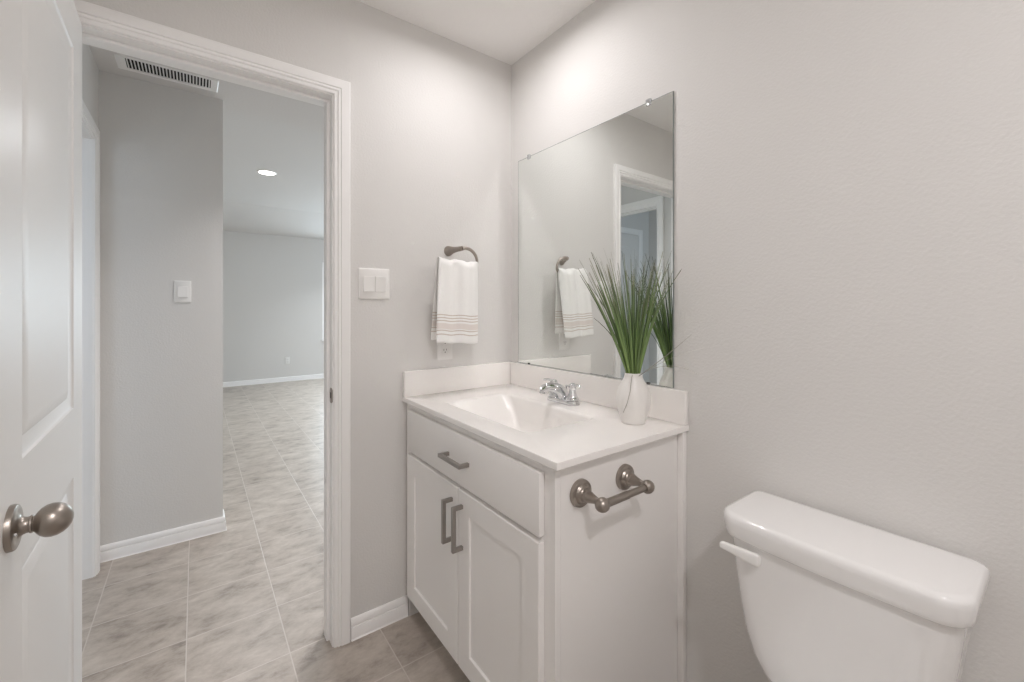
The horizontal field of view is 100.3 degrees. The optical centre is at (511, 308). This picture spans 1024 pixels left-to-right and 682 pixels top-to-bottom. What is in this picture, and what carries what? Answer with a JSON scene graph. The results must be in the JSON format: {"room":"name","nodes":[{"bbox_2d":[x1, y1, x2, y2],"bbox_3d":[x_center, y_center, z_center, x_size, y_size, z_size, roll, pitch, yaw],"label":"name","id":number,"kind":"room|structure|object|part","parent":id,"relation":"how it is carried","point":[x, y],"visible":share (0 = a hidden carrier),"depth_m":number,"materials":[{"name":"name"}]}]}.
{"room":"bathroom","nodes":[
{"label":"bathroom","id":0,"kind":"room"},
{"bbox_2d":[82,43,98,128],"bbox_3d":[-0.950,0.038,0.538,0.115,2.440,3.850,0,0,-36],"label":"wall","id":1,"kind":"structure","parent":0,"point":[90,71],"depth_m":1.95,"materials":[{"name":"white paint"}]},
{"bbox_2d":[82,99,99,579],"bbox_3d":[-1.768,0.203,1.643,0.148,2.112,0.925,0,0,-36],"label":"trim","id":2,"kind":"structure","parent":1,"relation":"attached to","point":[90,131],"depth_m":1.99,"materials":[{"name":"white paint"}]},
{"bbox_2d":[99,70,222,545],"bbox_3d":[-2.513,-0.112,1.847,2.090,2.740,0.115,0,0,-36],"label":"wall","id":3,"kind":"structure","parent":0,"point":[161,147],"depth_m":2.26,"materials":[{"name":"white paint"}]},
{"bbox_2d":[100,509,226,562],"bbox_3d":[-1.866,1.219,2.316,0.527,0.078,0.132,0,0,-36],"label":"baseboard","id":4,"kind":"structure","parent":3,"relation":"attached to","point":[108,552],"depth_m":2.25,"materials":[{"name":"white paint"}]},
{"bbox_2d":[174,280,190,302],"bbox_3d":[-1.780,-0.090,2.310,0.075,0.119,0.012,0,0,-36],"label":"light switch","id":5,"kind":"object","parent":3,"relation":"attached to","point":[182,289],"visible":1,"depth_m":2.31,"materials":[{"name":"white plastic"}]},
{"bbox_2d":[223,231,323,381],"bbox_3d":[-3.938,-0.112,7.396,6.400,2.740,0.130,0,0,-36],"label":"wall","id":6,"kind":"structure","parent":0,"point":[272,284],"depth_m":7.22,"materials":[{"name":"white paint"}]},
{"bbox_2d":[223,374,323,386],"bbox_3d":[-3.894,1.219,7.337,6.400,0.078,0.017,0,0,-36],"label":"baseboard","id":7,"kind":"structure","parent":6,"relation":"attached to","point":[315,376],"depth_m":7.21,"materials":[{"name":"white paint"}]},
{"bbox_2d":[285,357,289,363],"bbox_3d":[-3.869,0.899,7.360,0.075,0.119,0.008,0,0,-36],"label":"power outlet","id":8,"kind":"object","parent":6,"relation":"attached to","point":[287,359],"visible":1,"depth_m":7.36,"materials":[{"name":"white plastic"}]},
{"bbox_2d":[321,262,323,340],"bbox_3d":[-2.707,-0.121,8.254,1.840,1.420,0.105,0,0,-36],"label":"window","id":9,"kind":"structure","parent":6,"relation":"in","point":[322,262],"depth_m":7.73,"materials":[{"name":"white paint"}]},
{"bbox_3d":[-2.726,-0.132,8.280,1.800,1.400,0.040,0,0,-36],"label":"frame","id":10,"kind":"part","parent":9,"relation":"part of","materials":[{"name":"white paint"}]},
{"bbox_2d":[82,378,469,681],"bbox_3d":[-1.166,1.288,3.818,6.800,0.060,9.620,0,0,-36],"label":"floor","id":11,"kind":"structure","parent":0,"point":[244,602],"depth_m":1.88,"materials":[{"name":"tile"}]},
{"bbox_2d":[407,404,685,681],"bbox_3d":[0.035,0.821,1.530,0.590,0.876,0.922,0,0,-36],"label":"vanity cabinet","id":12,"kind":"object","parent":11,"relation":"on","point":[517,581],"visible":0.94,"depth_m":1.23,"materials":[{"name":"white paint"}]},
{"bbox_3d":[-0.291,0.867,1.552,0.018,0.572,0.409,0,0,-36],"label":"door","id":13,"kind":"part","parent":12,"relation":"part of","materials":[{"name":"white paint"}]},
{"bbox_3d":[-0.213,0.695,1.400,0.038,0.142,0.012,0,0,-36],"label":"bar pull","id":14,"kind":"part","parent":12,"relation":"part of","materials":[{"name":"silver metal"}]},
{"bbox_3d":[-0.189,0.485,1.368,0.038,0.012,0.141,0,0,-36],"label":"bar pull","id":15,"kind":"part","parent":12,"relation":"part of","materials":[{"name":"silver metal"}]},
{"bbox_3d":[-0.173,0.695,1.346,0.038,0.142,0.012,0,0,-36],"label":"bar pull","id":16,"kind":"part","parent":12,"relation":"part of","materials":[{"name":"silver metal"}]},
{"bbox_3d":[-0.170,0.486,1.387,0.018,0.160,0.819,0,0,-36],"label":"drawer","id":17,"kind":"part","parent":12,"relation":"part of","materials":[{"name":"white paint"}]},
{"bbox_3d":[-0.157,0.821,1.401,0.018,0.876,0.902,0,0,-36],"label":"frame","id":18,"kind":"part","parent":12,"relation":"part of","materials":[{"name":"white paint"}]},
{"bbox_3d":[-0.047,0.867,1.222,0.018,0.572,0.403,0,0,-36],"label":"door","id":19,"kind":"part","parent":12,"relation":"part of","materials":[{"name":"white paint"}]},
{"bbox_2d":[402,361,688,470],"bbox_3d":[0.051,0.372,1.538,0.554,0.230,0.931,0,0,-36],"label":"countertop","id":20,"kind":"structure","parent":12,"relation":"on","point":[501,403],"depth_m":1.55,"materials":[{"name":"stone"}]},
{"bbox_2d":[539,378,580,405],"bbox_3d":[0.184,0.320,1.639,0.156,0.084,0.156,0,0,7],"label":"faucet","id":21,"kind":"object","parent":20,"relation":"on","point":[558,393],"visible":1,"depth_m":1.60,"materials":[{"name":"silver metal"}]},
{"bbox_3d":[0.166,0.311,1.685,0.049,0.066,0.049,0,0,-36],"label":"handle","id":22,"kind":"part","parent":21,"relation":"part of","materials":[{"name":"silver metal"}]},
{"bbox_3d":[0.162,0.317,1.618,0.147,0.077,0.042,0,0,-36],"label":"spout","id":23,"kind":"part","parent":21,"relation":"part of","materials":[{"name":"silver metal"}]},
{"bbox_3d":[0.196,0.352,1.643,0.052,0.018,0.158,0,0,-36],"label":"plate","id":24,"kind":"part","parent":21,"relation":"part of","materials":[{"name":"silver metal"}]},
{"bbox_3d":[0.227,0.311,1.603,0.049,0.066,0.049,0,0,-36],"label":"handle","id":25,"kind":"part","parent":21,"relation":"part of","materials":[{"name":"silver metal"}]},
{"bbox_2d":[616,372,650,424],"bbox_3d":[0.385,0.282,1.355,0.106,0.158,0.106,0,0,-36],"label":"vase","id":26,"kind":"object","parent":20,"relation":"on","point":[636,411],"visible":0.94,"depth_m":1.32,"materials":[{"name":"white ceramic"}]},
{"bbox_2d":[579,248,701,412],"bbox_3d":[0.356,0.059,1.314,0.268,0.526,0.416,0,0,-36],"label":"arrangement","id":27,"kind":"object","parent":26,"relation":"in","point":[633,347],"visible":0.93,"depth_m":1.32,"materials":[{"name":"green plant"}]},
{"bbox_2d":[570,464,654,512],"bbox_3d":[0.269,0.467,1.096,0.243,0.070,0.094,0,0,-36],"label":"toilet paper holder","id":28,"kind":"object","parent":12,"relation":"attached to","point":[581,493],"visible":1,"depth_m":1.07,"materials":[{"name":"silver metal"}]},
{"bbox_3d":[0.194,0.467,1.052,0.070,0.070,0.074,0,0,-36],"label":"rosette post","id":29,"kind":"part","parent":28,"relation":"part of","materials":[{"name":"silver metal"}]},
{"bbox_3d":[0.333,0.467,1.155,0.070,0.070,0.074,0,0,-36],"label":"rosette post","id":30,"kind":"part","parent":28,"relation":"part of","materials":[{"name":"silver metal"}]},
{"bbox_2d":[720,491,989,681],"bbox_3d":[0.504,0.873,0.778,0.706,0.772,0.429,0,0,-36],"label":"toilet","id":31,"kind":"object","parent":11,"relation":"on","point":[826,597],"visible":1,"depth_m":0.85,"materials":[{"name":"white ceramic"}]},
{"bbox_3d":[0.528,0.564,0.987,0.085,0.029,0.026,0,0,43],"label":"flush lever","id":32,"kind":"part","parent":31,"relation":"part of","materials":[{"name":"white plastic"}]},
{"bbox_3d":[0.703,0.714,0.925,0.192,0.346,0.398,0,0,-36],"label":"tank","id":33,"kind":"part","parent":31,"relation":"part of","materials":[{"name":"white ceramic"}]},
{"bbox_2d":[82,0,510,617],"bbox_3d":[0.551,0.038,2.560,4.935,2.440,0.115,0,0,-36],"label":"wall","id":34,"kind":"structure","parent":0,"point":[430,112],"depth_m":1.72,"materials":[{"name":"white paint"}]},
{"bbox_2d":[0,0,81,681],"bbox_3d":[-0.983,0.231,0.904,0.177,2.032,0.732,0,0,-36],"label":"door","id":35,"kind":"structure","parent":34,"relation":"in","point":[41,40],"depth_m":0.83,"materials":[{"name":"white paint"}]},
{"bbox_3d":[-0.761,0.345,0.691,0.073,0.070,0.070,0,0,-36],"label":"knob","id":36,"kind":"part","parent":35,"relation":"part of","materials":[{"name":"silver metal"}]},
{"bbox_2d":[74,0,349,647],"bbox_3d":[-0.985,0.203,1.424,0.829,2.112,0.148,0,0,-36],"label":"trim","id":37,"kind":"structure","parent":34,"relation":"attached to","point":[102,27],"depth_m":1.59,"materials":[{"name":"white paint"}]},
{"bbox_3d":[-0.676,0.326,1.597,0.004,0.056,0.032,0,0,-36],"label":"strike plate","id":38,"kind":"part","parent":37,"relation":"part of","materials":[{"name":"silver metal"}]},
{"bbox_2d":[358,268,388,298],"bbox_3d":[-0.538,-0.096,1.674,0.122,0.120,0.012,0,0,-36],"label":"light switch","id":39,"kind":"object","parent":34,"relation":"attached to","point":[373,283],"visible":1,"depth_m":1.67,"materials":[{"name":"white plastic"}]},
{"bbox_2d":[350,595,407,641],"bbox_3d":[-0.519,1.219,1.686,0.226,0.078,0.017,0,0,-36],"label":"baseboard","id":40,"kind":"structure","parent":34,"relation":"attached to","point":[361,625],"depth_m":1.68,"materials":[{"name":"white paint"}]},
{"bbox_2d":[437,343,451,359],"bbox_3d":[-0.292,0.164,1.859,0.075,0.119,0.008,0,0,-36],"label":"power outlet","id":41,"kind":"object","parent":34,"relation":"attached to","point":[444,350],"visible":0.68,"depth_m":1.85,"materials":[{"name":"white plastic"}]},
{"bbox_2d":[442,347,448,353],"bbox_3d":[-0.291,0.183,1.857,0.034,0.028,0.002,0,0,-36],"label":"receptacle","id":42,"kind":"object","parent":41,"relation":"attached to","point":[445,350],"depth_m":1.86,"materials":[{"name":"grey plastic"}]},
{"bbox_2d":[444,246,477,261],"bbox_3d":[-0.237,-0.224,1.853,0.172,0.099,0.083,0,0,-36],"label":"towel ring","id":43,"kind":"object","parent":34,"relation":"attached to","point":[448,250],"visible":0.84,"depth_m":1.85,"materials":[{"name":"silver metal"}]},
{"bbox_3d":[-0.251,-0.251,1.848,0.086,0.045,0.038,0,0,39],"label":"post","id":44,"kind":"part","parent":43,"relation":"part of","materials":[{"name":"silver metal"}]},
{"bbox_2d":[431,257,477,343],"bbox_3d":[-0.236,-0.031,1.800,0.218,0.364,0.079,0,0,-36],"label":"hand towel","id":45,"kind":"object","parent":43,"relation":"hanging from","point":[455,302],"visible":1,"depth_m":1.77,"materials":[{"name":"white fabric"}]},
{"bbox_2d":[89,0,595,239],"bbox_3d":[-1.133,-1.381,3.705,6.520,0.400,9.400,0,0,-36],"label":"ceiling","id":46,"kind":"structure","parent":0,"point":[290,202],"depth_m":2.70,"materials":[{"name":"white paint"}]},
{"bbox_2d":[113,53,218,91],"bbox_3d":[-1.725,-1.177,2.154,0.402,0.008,0.146,0,0,-36],"label":"ceiling vent","id":47,"kind":"object","parent":46,"relation":"in","point":[123,62],"visible":1,"depth_m":2.14,"materials":[{"name":"white metal"}]},
{"bbox_2d":[257,170,276,174],"bbox_3d":[-2.671,-1.477,4.657,0.190,0.008,0.190,0,0,-36],"label":"recessed light","id":48,"kind":"object","parent":46,"relation":"in","point":[264,172],"visible":1,"depth_m":4.64,"materials":[{"name":"white paint"}]},
{"bbox_2d":[511,0,1023,681],"bbox_3d":[0.816,0.038,1.067,0.115,2.440,2.600,0,0,-36],"label":"wall","id":49,"kind":"structure","parent":0,"point":[849,174],"depth_m":1.02,"materials":[{"name":"white paint"}]},
{"bbox_2d":[518,91,673,387],"bbox_3d":[0.271,-0.225,1.695,0.013,0.962,0.819,0,0,-36],"label":"wall mirror","id":50,"kind":"object","parent":49,"relation":"attached to","point":[609,185],"visible":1,"depth_m":1.64,"materials":[{"name":"grey mirror"}]},
{"bbox_2d":[509,361,687,424],"bbox_3d":[0.265,0.310,1.697,0.020,0.106,0.931,0,0,-36],"label":"backsplash","id":51,"kind":"structure","parent":49,"relation":"attached to","point":[667,404],"depth_m":1.60,"materials":[{"name":"stone"}]}
]}

